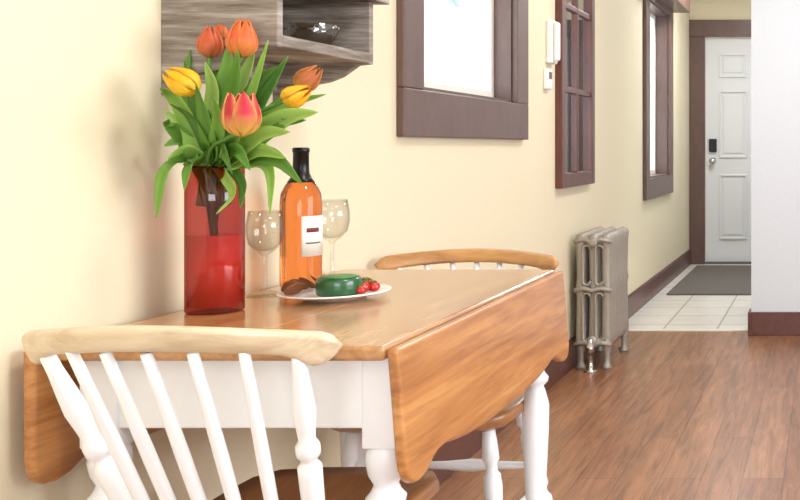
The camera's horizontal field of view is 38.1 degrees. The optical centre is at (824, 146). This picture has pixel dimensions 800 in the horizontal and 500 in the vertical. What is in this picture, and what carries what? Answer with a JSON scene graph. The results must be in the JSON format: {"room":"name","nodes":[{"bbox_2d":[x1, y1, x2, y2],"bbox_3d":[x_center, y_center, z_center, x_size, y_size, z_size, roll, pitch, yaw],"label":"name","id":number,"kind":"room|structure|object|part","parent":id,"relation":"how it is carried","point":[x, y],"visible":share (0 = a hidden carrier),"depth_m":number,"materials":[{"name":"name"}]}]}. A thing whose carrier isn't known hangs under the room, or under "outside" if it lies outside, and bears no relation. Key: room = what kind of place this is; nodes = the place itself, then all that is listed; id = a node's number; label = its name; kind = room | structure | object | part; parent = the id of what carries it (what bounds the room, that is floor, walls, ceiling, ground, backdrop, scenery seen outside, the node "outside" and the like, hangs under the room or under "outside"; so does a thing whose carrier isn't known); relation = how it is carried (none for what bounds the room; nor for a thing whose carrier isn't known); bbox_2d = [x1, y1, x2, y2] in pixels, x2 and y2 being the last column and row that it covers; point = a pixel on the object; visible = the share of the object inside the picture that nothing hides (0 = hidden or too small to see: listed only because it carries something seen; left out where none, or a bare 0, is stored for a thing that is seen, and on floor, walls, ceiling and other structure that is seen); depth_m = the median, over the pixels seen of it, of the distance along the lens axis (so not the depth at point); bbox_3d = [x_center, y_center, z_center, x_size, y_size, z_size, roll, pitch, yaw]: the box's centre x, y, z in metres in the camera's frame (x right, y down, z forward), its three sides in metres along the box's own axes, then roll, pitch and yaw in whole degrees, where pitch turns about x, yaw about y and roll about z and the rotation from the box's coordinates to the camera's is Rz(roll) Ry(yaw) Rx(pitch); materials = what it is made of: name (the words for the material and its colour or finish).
{"room":"dining room","nodes":[
{"label":"dining room","id":0,"kind":"room"},
{"bbox_2d":[279,182,321,286],"bbox_3d":[-1.106,0.149,2.110,0.080,0.292,0.080,0,0,0],"label":"wine","id":1,"kind":"object","parent":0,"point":[300,205],"depth_m":2.08,"materials":[{"name":"orange"}]},
{"bbox_2d":[0,0,689,499],"bbox_3d":[-1.310,-0.229,3.245,0.200,2.550,11.690,0,0,0],"label":"wall","id":2,"kind":"structure","parent":0,"point":[83,135],"depth_m":2.11,"materials":[{"name":"beige paint"}]},
{"bbox_2d":[161,0,388,101],"bbox_3d":[-1.093,-0.218,2.022,0.233,0.247,0.445,0,0,0],"label":"wall shelf","id":3,"kind":"object","parent":2,"relation":"attached to","point":[312,24],"visible":0.66,"depth_m":1.99,"materials":[{"name":"wood"}]},
{"bbox_2d":[397,0,527,139],"bbox_3d":[-1.198,-0.636,3.410,0.025,1.215,1.180,0,0,0],"label":"window frame","id":4,"kind":"structure","parent":2,"relation":"attached to","point":[421,112],"depth_m":3.14,"materials":[{"name":"brown wood"}]},
{"bbox_2d":[424,0,511,101],"bbox_3d":[-1.267,-0.636,3.410,0.116,0.935,0.900,0,0,0],"label":"window","id":5,"kind":"structure","parent":2,"relation":"in","point":[502,9],"depth_m":3.85,"materials":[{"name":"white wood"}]},
{"bbox_3d":[-1.300,-0.636,3.410,0.050,0.935,0.900,0,0,0],"label":"sash","id":6,"kind":"part","parent":5,"relation":"part of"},
{"bbox_2d":[543,68,551,89],"bbox_3d":[-1.198,-0.294,4.325,0.024,0.090,0.070,0,0,0],"label":"thermostat","id":7,"kind":"object","parent":2,"relation":"attached to","point":[547,73],"visible":1,"depth_m":4.29,"materials":[{"name":"white plastic"}]},
{"bbox_2d":[546,19,559,63],"bbox_3d":[-1.183,-0.459,4.375,0.055,0.190,0.090,0,0,0],"label":"intercom","id":8,"kind":"object","parent":2,"relation":"attached to","point":[552,27],"visible":1,"depth_m":4.33,"materials":[{"name":"white plastic"}]},
{"bbox_2d":[427,249,690,484],"bbox_3d":[-1.201,0.978,3.170,0.018,0.136,11.540,0,0,0],"label":"baseboard","id":9,"kind":"structure","parent":2,"relation":"attached to","point":[466,446],"depth_m":4.61,"materials":[{"name":"brown wood"}]},
{"bbox_2d":[555,0,594,187],"bbox_3d":[-1.194,-0.459,4.800,0.033,1.290,0.640,0,0,0],"label":"wall mirror","id":10,"kind":"object","parent":2,"relation":"attached to","point":[575,70],"visible":0.99,"depth_m":4.79,"materials":[{"name":"brown wood"}]},
{"bbox_2d":[566,0,587,172],"bbox_3d":[-1.204,-0.459,4.800,0.009,1.170,0.520,0,0,0],"label":"mirror glass","id":11,"kind":"object","parent":10,"relation":"attached to","point":[576,10],"depth_m":4.79,"materials":[{"name":"mirror"}]},
{"bbox_2d":[643,0,672,200],"bbox_3d":[-1.198,-0.399,7.230,0.025,1.510,1.180,0,0,0],"label":"window frame","id":12,"kind":"structure","parent":2,"relation":"attached to","point":[655,187],"depth_m":6.75,"materials":[{"name":"brown wood"}]},
{"bbox_2d":[650,1,667,177],"bbox_3d":[-1.280,-0.399,7.230,0.141,1.230,0.900,0,0,0],"label":"window","id":13,"kind":"structure","parent":2,"relation":"in","point":[661,18],"depth_m":7.67,"materials":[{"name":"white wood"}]},
{"bbox_3d":[-1.325,-0.399,7.230,0.050,1.230,0.900,0,0,0],"label":"sash","id":14,"kind":"part","parent":13,"relation":"part of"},
{"bbox_2d":[660,0,689,12],"bbox_3d":[-1.135,-1.134,7.240,0.150,0.160,1.240,0,0,0],"label":"valance","id":15,"kind":"object","parent":2,"relation":"attached to","point":[677,6],"visible":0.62,"depth_m":7.55,"materials":[{"name":"brown wood"}]},
{"bbox_2d":[430,331,799,499],"bbox_3d":[0.745,1.096,1.450,4.310,0.100,8.500,0,0,0],"label":"floor","id":16,"kind":"structure","parent":0,"point":[676,415],"depth_m":3.73,"materials":[{"name":"laminate"}]},
{"bbox_2d":[22,325,438,499],"bbox_3d":[-0.879,0.642,1.576,0.464,0.815,0.555,0,0,0],"label":"dining chair","id":17,"kind":"object","parent":16,"relation":"on","point":[114,469],"visible":0.98,"depth_m":1.37,"materials":[{"name":"white wood"}]},
{"bbox_3d":[-0.892,0.267,1.351,0.439,0.067,0.106,0,0,0],"label":"crest rail","id":18,"kind":"part","parent":17,"relation":"part of","materials":[{"name":"brown wood"}]},
{"bbox_3d":[-0.860,0.611,1.630,0.344,0.040,0.448,0,0,0],"label":"seat","id":19,"kind":"part","parent":17,"relation":"part of","materials":[{"name":"brown wood"}]},
{"bbox_2d":[24,270,568,499],"bbox_3d":[-0.902,0.671,1.950,0.573,0.750,0.940,0,0,0],"label":"table","id":20,"kind":"object","parent":16,"relation":"on","point":[423,362],"visible":0.75,"depth_m":1.59,"materials":[{"name":"brown wood"}]},
{"bbox_2d":[184,166,244,314],"bbox_3d":[-1.098,0.165,1.800,0.094,0.262,0.094,0,0,0],"label":"flower vase","id":21,"kind":"object","parent":20,"relation":"on","point":[214,244],"visible":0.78,"depth_m":1.76,"materials":[{"name":"red glass"}]},
{"bbox_2d":[155,19,325,217],"bbox_3d":[-1.029,0.014,1.748,0.324,0.525,0.232,0,0,0],"label":"tulip bouquet","id":22,"kind":"object","parent":21,"relation":"in","point":[233,125],"visible":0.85,"depth_m":1.75,"materials":[{"name":"green plant"}]},
{"bbox_2d":[279,147,322,286],"bbox_3d":[-1.105,0.148,2.110,0.081,0.294,0.080,0,0,0],"label":"wine bottle","id":23,"kind":"object","parent":20,"relation":"on","point":[300,205],"visible":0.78,"depth_m":2.08,"materials":[{"name":"orange glass"}]},
{"bbox_2d":[306,227,318,232],"bbox_3d":[-1.071,0.173,2.091,0.003,0.009,0.028,0,0,28],"label":"print","id":24,"kind":"object","parent":23,"relation":"on","point":[308,229],"depth_m":2.09},
{"bbox_2d":[276,284,390,302],"bbox_3d":[-0.956,0.287,1.950,0.202,0.016,0.202,0,0,0],"label":"serving plate","id":25,"kind":"object","parent":20,"relation":"on","point":[308,295],"visible":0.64,"depth_m":1.90,"materials":[{"name":"white ceramic"}]},
{"bbox_2d":[281,274,324,294],"bbox_3d":[-1.014,0.269,1.954,0.068,0.026,0.153,0,0,0],"label":"bread","id":26,"kind":"object","parent":25,"relation":"on","point":[293,286],"visible":0.73,"depth_m":1.91,"materials":[{"name":"brown food"}]},
{"bbox_2d":[315,273,361,296],"bbox_3d":[-0.936,0.265,1.925,0.081,0.036,0.081,0,0,0],"label":"cheese","id":27,"kind":"object","parent":25,"relation":"on","point":[344,284],"visible":0.97,"depth_m":1.89,"materials":[{"name":"green food"}]},
{"bbox_2d":[356,277,379,293],"bbox_3d":[-0.897,0.271,1.968,0.044,0.024,0.110,0,0,-19],"label":"cherry tomatoes","id":28,"kind":"object","parent":25,"relation":"on","point":[368,284],"visible":0.93,"depth_m":1.95,"materials":[{"name":"red food"}]},
{"bbox_2d":[331,248,558,499],"bbox_3d":[-0.943,0.663,2.454,0.486,0.773,0.556,0,0,0],"label":"dining chair","id":29,"kind":"object","parent":16,"relation":"on","point":[492,480],"visible":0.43,"depth_m":2.59,"materials":[{"name":"orange wood"}]},
{"bbox_3d":[-0.915,0.611,2.400,0.430,0.040,0.448,0,0,0],"label":"seat","id":30,"kind":"part","parent":29,"relation":"part of","materials":[{"name":"brown wood"}]},
{"bbox_3d":[-0.945,0.304,2.681,0.482,0.056,0.102,0,0,0],"label":"crest rail","id":31,"kind":"part","parent":29,"relation":"part of","materials":[{"name":"orange wood"}]},
{"bbox_2d":[573,226,629,372],"bbox_3d":[-1.092,0.726,4.923,0.181,0.640,0.595,0,0,0],"label":"radiator","id":32,"kind":"object","parent":16,"relation":"on","point":[601,289],"visible":1,"depth_m":4.71,"materials":[{"name":"silver metal"}]},
{"bbox_2d":[628,329,747,330],"bbox_3d":[-0.810,1.043,5.700,0.800,0.006,0.040,0,0,0],"label":"trim","id":33,"kind":"structure","parent":16,"relation":"on","point":[629,329],"depth_m":5.68,"materials":[{"name":"plastic"}]},
{"bbox_2d":[628,264,750,328],"bbox_3d":[-0.655,1.096,7.395,1.510,0.100,3.390,0,0,0],"label":"floor","id":34,"kind":"structure","parent":0,"point":[663,311],"depth_m":6.32,"materials":[{"name":"white tile"}]},
{"bbox_2d":[666,265,750,294],"bbox_3d":[-0.660,1.040,7.900,0.920,0.012,1.700,0,0,0],"label":"doormat","id":35,"kind":"object","parent":34,"relation":"on","point":[703,279],"visible":0.69,"depth_m":7.69,"materials":[{"name":"grey fabric"}]},
{"bbox_2d":[705,262,750,263],"bbox_3d":[-0.660,1.037,8.995,0.820,0.018,0.130,0,0,0],"label":"threshold","id":36,"kind":"object","parent":34,"relation":"on","point":[705,262],"visible":0.36,"depth_m":8.93,"materials":[{"name":"grey plastic"}]},
{"bbox_2d":[690,0,750,261],"bbox_3d":[-0.555,-0.229,9.015,1.310,2.550,0.150,0,0,0],"label":"wall","id":37,"kind":"structure","parent":0,"point":[699,9],"depth_m":8.94,"materials":[{"name":"beige paint"}]},
{"bbox_2d":[689,20,750,263],"bbox_3d":[-0.649,-0.044,8.922,1.118,2.180,0.035,0,0,0],"label":"trim","id":38,"kind":"structure","parent":37,"relation":"attached to","point":[698,29],"depth_m":8.91,"materials":[{"name":"brown wood"}]},
{"bbox_2d":[706,37,750,261],"bbox_3d":[-0.660,0.030,8.990,0.820,2.028,0.040,0,0,0],"label":"door","id":39,"kind":"structure","parent":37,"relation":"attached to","point":[717,250],"depth_m":8.97,"materials":[{"name":"white wood"}]},
{"bbox_2d":[709,158,715,163],"bbox_3d":[-1.005,0.126,8.935,0.060,0.060,0.073,0,0,0],"label":"handle","id":40,"kind":"object","parent":39,"relation":"attached to","point":[712,160],"visible":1,"depth_m":8.91,"materials":[{"name":"silver metal"}]},
{"bbox_2d":[709,139,716,151],"bbox_3d":[-1.005,-0.014,8.956,0.070,0.120,0.032,0,0,0],"label":"keypad lock","id":41,"kind":"object","parent":39,"relation":"attached to","point":[712,142],"visible":1,"depth_m":8.94,"materials":[{"name":"black plastic"}]},
{"bbox_2d":[719,54,746,238],"bbox_3d":[-0.660,-0.004,8.963,0.580,1.660,0.018,0,0,0],"label":"panels","id":42,"kind":"object","parent":39,"relation":"attached to","point":[732,104],"visible":0.48,"depth_m":8.96,"materials":[{"name":"white wood"}]},
{"bbox_2d":[751,0,799,311],"bbox_3d":[1.145,-0.229,5.620,3.110,2.550,0.120,0,0,0],"label":"wall","id":43,"kind":"structure","parent":0,"point":[775,24],"depth_m":5.56,"materials":[{"name":"white paint"}]},
{"bbox_2d":[748,308,799,335],"bbox_3d":[1.136,0.981,5.611,3.128,0.130,0.138,0,0,0],"label":"baseboard","id":44,"kind":"structure","parent":43,"relation":"attached to","point":[759,323],"depth_m":5.54,"materials":[{"name":"brown wood"}]},
{"label":"outside","id":45,"kind":"structure","parent":0,"visible":0},
{"bbox_3d":[-7.715,1.596,10.000,12.570,0.100,32.000,0,0,0],"label":"ground","id":46,"kind":"structure","parent":45,"visible":0},
{"bbox_2d":[424,0,459,85],"bbox_3d":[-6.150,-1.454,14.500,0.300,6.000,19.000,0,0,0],"label":"wall","id":47,"kind":"structure","parent":46,"relation":"on","point":[434,73],"depth_m":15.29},
{"bbox_2d":[435,1,459,70],"bbox_3d":[-5.975,-1.754,14.950,0.050,1.000,11.900,0,0,0],"label":"window","id":48,"kind":"structure","parent":47,"relation":"in","point":[439,6],"depth_m":15.47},
{"bbox_2d":[442,10,459,62],"bbox_3d":[-5.945,-1.754,14.950,0.010,0.760,11.660,0,0,0],"label":"window glass","id":49,"kind":"structure","parent":47,"relation":"in","point":[450,21],"depth_m":15.86,"materials":[{"name":"white glass"}]}
]}

